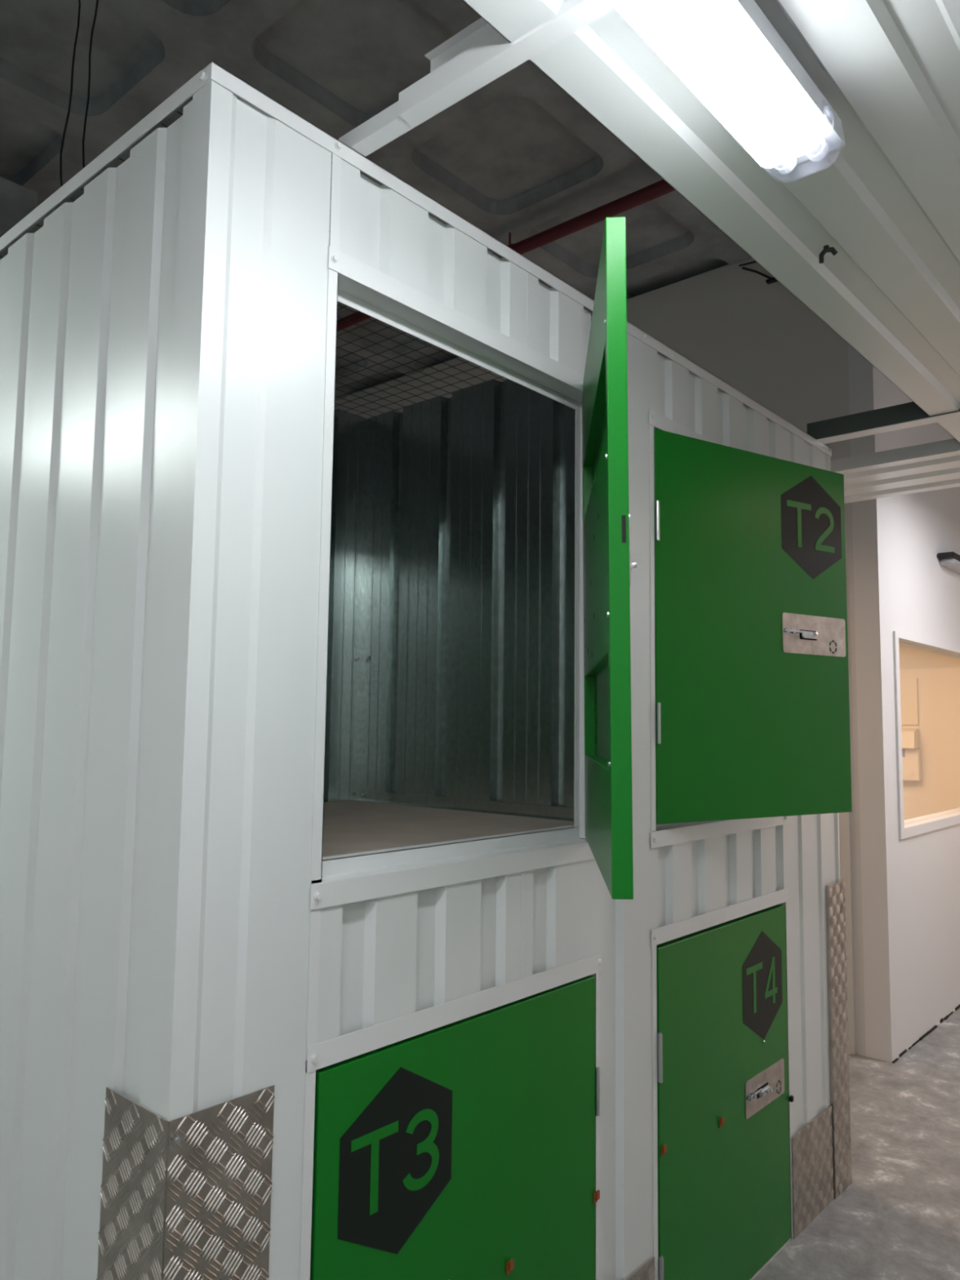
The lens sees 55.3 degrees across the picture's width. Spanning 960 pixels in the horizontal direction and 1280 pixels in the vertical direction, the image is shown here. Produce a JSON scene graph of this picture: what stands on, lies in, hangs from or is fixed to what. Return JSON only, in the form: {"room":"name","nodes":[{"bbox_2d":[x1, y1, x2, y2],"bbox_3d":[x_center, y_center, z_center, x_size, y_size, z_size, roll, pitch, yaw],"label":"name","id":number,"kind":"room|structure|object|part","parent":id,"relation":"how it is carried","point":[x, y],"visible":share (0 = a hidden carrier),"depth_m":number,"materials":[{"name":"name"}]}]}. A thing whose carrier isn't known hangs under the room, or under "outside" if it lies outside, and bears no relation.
{"room":"self storage facility","nodes":[
{"label":"self storage facility","id":0,"kind":"room"},
{"bbox_2d":[0,176,37,237],"bbox_3d":[-3.753,-0.270,2.265,0.150,3.990,4.930,-4,-7,41],"label":"wall","id":1,"kind":"structure","parent":0,"point":[17,202],"depth_m":4.16,"materials":[{"name":"concrete"}]},
{"bbox_2d":[0,0,751,400],"bbox_3d":[0.990,-2.159,5.237,9.570,0.070,12.180,-4,-7,41],"label":"ceiling","id":2,"kind":"structure","parent":0,"point":[517,155],"depth_m":3.96,"materials":[{"name":"concrete"}]},
{"bbox_2d":[59,0,80,186],"bbox_3d":[-1.459,-1.367,3.188,0.007,2.001,0.043,-4,-7,41],"label":"hanging cable","id":3,"kind":"object","parent":2,"relation":"hanging from","point":[79,1],"visible":0.37,"depth_m":3.24,"materials":[{"name":"black rubber"}]},
{"bbox_2d":[82,0,98,168],"bbox_3d":[-1.414,-1.362,3.239,0.007,2.000,0.035,-4,-7,41],"label":"hanging cable","id":4,"kind":"object","parent":2,"relation":"hanging from","point":[97,1],"visible":0.34,"depth_m":3.29,"materials":[{"name":"black rubber"}]},
{"bbox_2d":[337,179,675,331],"bbox_3d":[0.196,-2.095,4.834,8.400,0.147,0.076,-4,-7,41],"label":"pipe","id":5,"kind":"object","parent":2,"relation":"attached to","point":[661,188],"visible":0.19,"depth_m":4.53,"materials":[{"name":"red metal"}]},
{"bbox_2d":[334,257,866,1056],"bbox_3d":[-0.201,0.064,6.473,5.627,4.180,0.120,-4,-7,41],"label":"wall","id":6,"kind":"structure","parent":0,"point":[754,335],"depth_m":5.03,"materials":[{"name":"white paint"}]},
{"bbox_2d":[738,261,777,284],"bbox_3d":[1.567,-2.023,5.002,0.334,0.179,0.061,-4,-7,41],"label":"loose cable","id":7,"kind":"object","parent":6,"relation":"attached to","point":[771,280],"visible":0.56,"depth_m":5.02,"materials":[{"name":"black rubber"}]},
{"bbox_2d":[839,812,855,1054],"bbox_3d":[1.807,0.716,4.549,0.050,2.580,0.012,-4,-7,41],"label":"trim","id":8,"kind":"structure","parent":6,"relation":"attached to","point":[844,817],"depth_m":4.48,"materials":[{"name":"white paint"}]},
{"bbox_2d":[752,1007,959,1279],"bbox_3d":[0.366,1.975,3.800,10.200,0.100,13.000,-4,-7,41],"label":"floor","id":9,"kind":"structure","parent":0,"point":[898,1217],"depth_m":3.16,"materials":[{"name":"concrete"}]},
{"bbox_2d":[0,61,852,1279],"bbox_3d":[-0.059,0.516,2.733,1.315,2.600,2.636,-4,-7,41],"label":"storage container","id":10,"kind":"object","parent":9,"relation":"on","point":[163,309],"depth_m":1.51,"materials":[{"name":"white metal"}]},
{"bbox_3d":[-0.943,0.435,1.776,1.248,2.566,0.011,-4,-7,41],"label":"panel","id":11,"kind":"part","parent":10,"relation":"part of","materials":[{"name":"white paint"}]},
{"bbox_3d":[-0.900,-0.862,1.885,1.302,0.029,0.040,-4,-7,41],"label":"trim","id":12,"kind":"part","parent":10,"relation":"part of","materials":[{"name":"white metal"}]},
{"bbox_3d":[-0.515,1.184,1.309,0.180,1.000,0.003,-4,-7,41],"label":"plate","id":13,"kind":"part","parent":10,"relation":"part of","materials":[{"name":"metal"}]},
{"bbox_3d":[-0.453,1.191,1.373,0.189,1.000,0.183,-4,-7,41],"label":"corner guard","id":14,"kind":"part","parent":10,"relation":"part of","materials":[{"name":"silver metal"}]},
{"bbox_3d":[-0.386,1.186,1.317,0.003,1.000,0.180,-4,-7,41],"label":"plate","id":15,"kind":"part","parent":10,"relation":"part of","materials":[{"name":"metal"}]},
{"bbox_3d":[-0.361,0.403,1.421,0.008,2.580,0.241,-4,-7,41],"label":"corner panel","id":16,"kind":"part","parent":10,"relation":"part of","materials":[{"name":"white paint"}]},
{"bbox_3d":[0.044,-0.840,1.999,0.038,0.029,1.459,-4,-7,41],"label":"trim","id":17,"kind":"part","parent":10,"relation":"part of","materials":[{"name":"white metal"}]},
{"bbox_2d":[310,152,636,910],"bbox_3d":[-0.220,-0.168,2.063,1.534,1.322,1.253,-4,-7,41],"label":"locker","id":18,"kind":"object","parent":10,"relation":"attached to","point":[473,711],"visible":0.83,"depth_m":2.48,"materials":[{"name":"white metal"}]},
{"bbox_3d":[-0.032,0.443,1.843,0.079,0.069,0.838,-4,-7,41],"label":"sill","id":19,"kind":"part","parent":18,"relation":"part of","materials":[{"name":"white metal"}]},
{"bbox_3d":[0.011,-0.743,1.943,0.017,0.195,0.813,-4,-7,41],"label":"infill panel","id":20,"kind":"part","parent":18,"relation":"part of","materials":[{"name":"white paint"}]},
{"bbox_3d":[0.239,-0.110,1.798,0.032,1.069,0.770,0,-5,4],"label":"door","id":21,"kind":"part","parent":18,"relation":"part of","materials":[{"name":"green metal"}]},
{"bbox_3d":[0.241,-0.129,1.561,0.002,0.116,0.275,0,-5,4],"label":"lock plate","id":22,"kind":"part","parent":18,"relation":"part of","materials":[{"name":"silver metal"}]},
{"bbox_2d":[338,0,614,156],"bbox_3d":[0.138,-0.958,1.354,1.030,0.092,0.042,-4,-7,41],"label":"ceiling beam","id":23,"kind":"structure","parent":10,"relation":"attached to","point":[478,55],"depth_m":1.49,"materials":[{"name":"white"}]},
{"bbox_2d":[462,0,563,43],"bbox_3d":[-0.459,-1.020,0.419,0.542,0.020,2.196,-4,-7,41],"label":"sheet","id":24,"kind":"object","parent":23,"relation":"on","point":[513,19],"visible":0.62,"depth_m":1.34,"materials":[{"name":"white paint"}]},
{"bbox_2d":[529,0,959,416],"bbox_3d":[0.990,-0.852,2.063,0.542,0.020,2.194,-4,-7,41],"label":"sheet","id":25,"kind":"object","parent":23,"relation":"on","point":[886,199],"visible":0.89,"depth_m":1.71,"materials":[{"name":"white paint"}]},
{"bbox_2d":[607,0,845,173],"bbox_3d":[0.139,-0.883,1.085,0.138,0.104,1.300,-4,-7,41],"label":"lamp","id":26,"kind":"object","parent":25,"relation":"attached to","point":[728,53],"visible":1,"depth_m":1.32,"materials":[{"name":"white plastic"}]},
{"bbox_2d":[818,244,837,263],"bbox_3d":[0.754,-0.835,1.980,0.039,0.034,0.013,0,-5,11],"label":"clip","id":27,"kind":"object","parent":25,"relation":"attached to","point":[826,248],"visible":1,"depth_m":1.98,"materials":[{"name":"black plastic"}]},
{"bbox_3d":[0.346,0.486,2.232,0.017,2.580,0.250,-4,-7,41],"label":"post panel","id":28,"kind":"part","parent":10,"relation":"part of","materials":[{"name":"white paint"}]},
{"bbox_2d":[626,1256,655,1279],"bbox_3d":[0.347,1.628,2.121,0.003,0.285,0.226,-4,-7,41],"label":"kick plate","id":29,"kind":"object","parent":10,"relation":"attached to","point":[646,1272],"visible":1,"depth_m":2.19,"materials":[{"name":"metal"}]},
{"bbox_3d":[0.910,-0.740,2.982,0.038,0.029,1.166,-4,-7,41],"label":"trim","id":30,"kind":"part","parent":10,"relation":"part of","materials":[{"name":"white metal"}]},
{"bbox_3d":[1.129,0.576,3.114,0.009,2.580,0.475,-4,-7,41],"label":"panel","id":31,"kind":"part","parent":10,"relation":"part of","materials":[{"name":"white paint"}]},
{"bbox_2d":[791,1105,834,1239],"bbox_3d":[1.076,1.705,2.949,0.003,0.300,0.327,-4,-7,41],"label":"kick plate","id":32,"kind":"object","parent":10,"relation":"attached to","point":[812,1146],"visible":1,"depth_m":2.94,"materials":[{"name":"metal"}]},
{"bbox_3d":[1.240,1.362,3.163,0.013,1.027,0.150,-4,-7,41],"label":"corner guard","id":33,"kind":"part","parent":10,"relation":"part of","materials":[{"name":"silver metal"}]},
{"bbox_2d":[806,401,959,444],"bbox_3d":[1.595,-0.776,3.008,1.030,0.066,0.066,-4,-7,41],"label":"ceiling beam","id":34,"kind":"structure","parent":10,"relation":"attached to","point":[908,415],"depth_m":3.18,"materials":[{"name":"white"}]},
{"bbox_2d":[937,417,959,442],"bbox_3d":[1.861,-0.750,3.052,0.542,0.020,0.446,-4,-7,41],"label":"sheet","id":35,"kind":"object","parent":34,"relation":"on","point":[952,427],"visible":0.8,"depth_m":3.16,"materials":[{"name":"white paint"}]},
{"bbox_2d":[299,858,602,1279],"bbox_3d":[-0.013,1.101,1.772,0.083,1.262,0.852,-4,-7,41],"label":"locker","id":36,"kind":"object","parent":9,"relation":"on","point":[451,1113],"visible":0.99,"depth_m":1.74,"materials":[{"name":"green metal"}]},
{"bbox_3d":[-0.017,1.228,1.764,0.032,0.978,0.800,-4,-7,41],"label":"door","id":37,"kind":"part","parent":36,"relation":"part of","materials":[{"name":"green metal"}]},
{"bbox_3d":[-0.005,0.588,1.821,0.017,0.232,0.813,-4,-7,41],"label":"infill panel","id":38,"kind":"part","parent":36,"relation":"part of","materials":[{"name":"white paint"}]},
{"bbox_2d":[651,824,793,1279],"bbox_3d":[0.690,1.183,2.571,0.083,1.262,0.836,-4,-7,41],"label":"locker","id":39,"kind":"object","parent":9,"relation":"on","point":[723,1205],"visible":0.96,"depth_m":2.53,"materials":[{"name":"green metal"}]},
{"bbox_3d":[0.698,0.662,2.620,0.017,0.217,0.820,-4,-7,41],"label":"infill panel","id":40,"kind":"part","parent":39,"relation":"part of","materials":[{"name":"white paint"}]},
{"bbox_3d":[0.848,1.329,2.719,0.002,0.103,0.267,-4,-7,41],"label":"lock plate","id":41,"kind":"part","parent":39,"relation":"part of","materials":[{"name":"silver metal"}]},
{"bbox_2d":[831,438,959,503],"bbox_3d":[1.846,-0.700,3.722,2.800,0.050,0.555,-4,-7,41],"label":"sheet","id":42,"kind":"object","parent":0,"point":[935,465],"visible":0.41,"depth_m":3.71,"materials":[{"name":"white paint"}]},
{"bbox_2d":[848,343,959,1062],"bbox_3d":[3.264,0.069,6.066,0.120,4.180,4.080,-4,-7,41],"label":"wall","id":43,"kind":"structure","parent":0,"point":[910,886],"depth_m":4.63,"materials":[{"name":"white paint"}]},
{"bbox_2d":[892,1004,959,1063],"bbox_3d":[3.116,2.118,5.639,0.010,0.017,3.559,-4,-7,41],"label":"trim","id":44,"kind":"structure","parent":43,"relation":"attached to","point":[941,1020],"depth_m":4.70,"materials":[{"name":"black"}]},
{"bbox_2d":[893,631,959,839],"bbox_3d":[2.675,0.544,5.297,0.068,1.040,1.836,-4,-7,41],"label":"window","id":45,"kind":"structure","parent":43,"relation":"in","point":[907,832],"depth_m":4.63,"materials":[{"name":"plastic"},{"name":"painted metal"}]},
{"bbox_2d":[937,551,959,573],"bbox_3d":[2.915,-0.450,5.545,0.093,0.060,0.700,-4,-7,41],"label":"lamp","id":46,"kind":"object","parent":43,"relation":"attached to","point":[950,560],"visible":1,"depth_m":5.32,"materials":[{"name":"black plastic"}]},
{"bbox_2d":[898,644,946,819],"bbox_3d":[2.912,0.901,7.080,1.827,2.700,0.100,-4,-7,41],"label":"wall","id":47,"kind":"structure","parent":0,"point":[925,797],"depth_m":6.71,"materials":[{"name":"beige paint"}]},
{"bbox_2d":[899,677,918,724],"bbox_3d":[3.126,0.459,6.858,0.285,0.344,0.018,-4,-7,41],"label":"board","id":48,"kind":"object","parent":47,"relation":"attached to","point":[908,686],"visible":0.36,"depth_m":6.79,"materials":[{"name":"beige plastic"}]},
{"bbox_2d":[901,728,921,781],"bbox_3d":[3.106,0.842,6.768,0.255,0.385,0.120,-4,-7,41],"label":"dispenser","id":49,"kind":"object","parent":47,"relation":"attached to","point":[911,757],"visible":0.52,"depth_m":6.70,"materials":[{"name":"beige plastic"}]},
{"bbox_2d":[940,654,959,810],"bbox_3d":[3.448,0.855,6.506,0.262,2.700,0.060,-4,-7,41],"label":"wall","id":50,"kind":"structure","parent":47,"relation":"attached to","point":[950,666],"depth_m":6.55,"materials":[{"name":"beige paint"}]}
]}

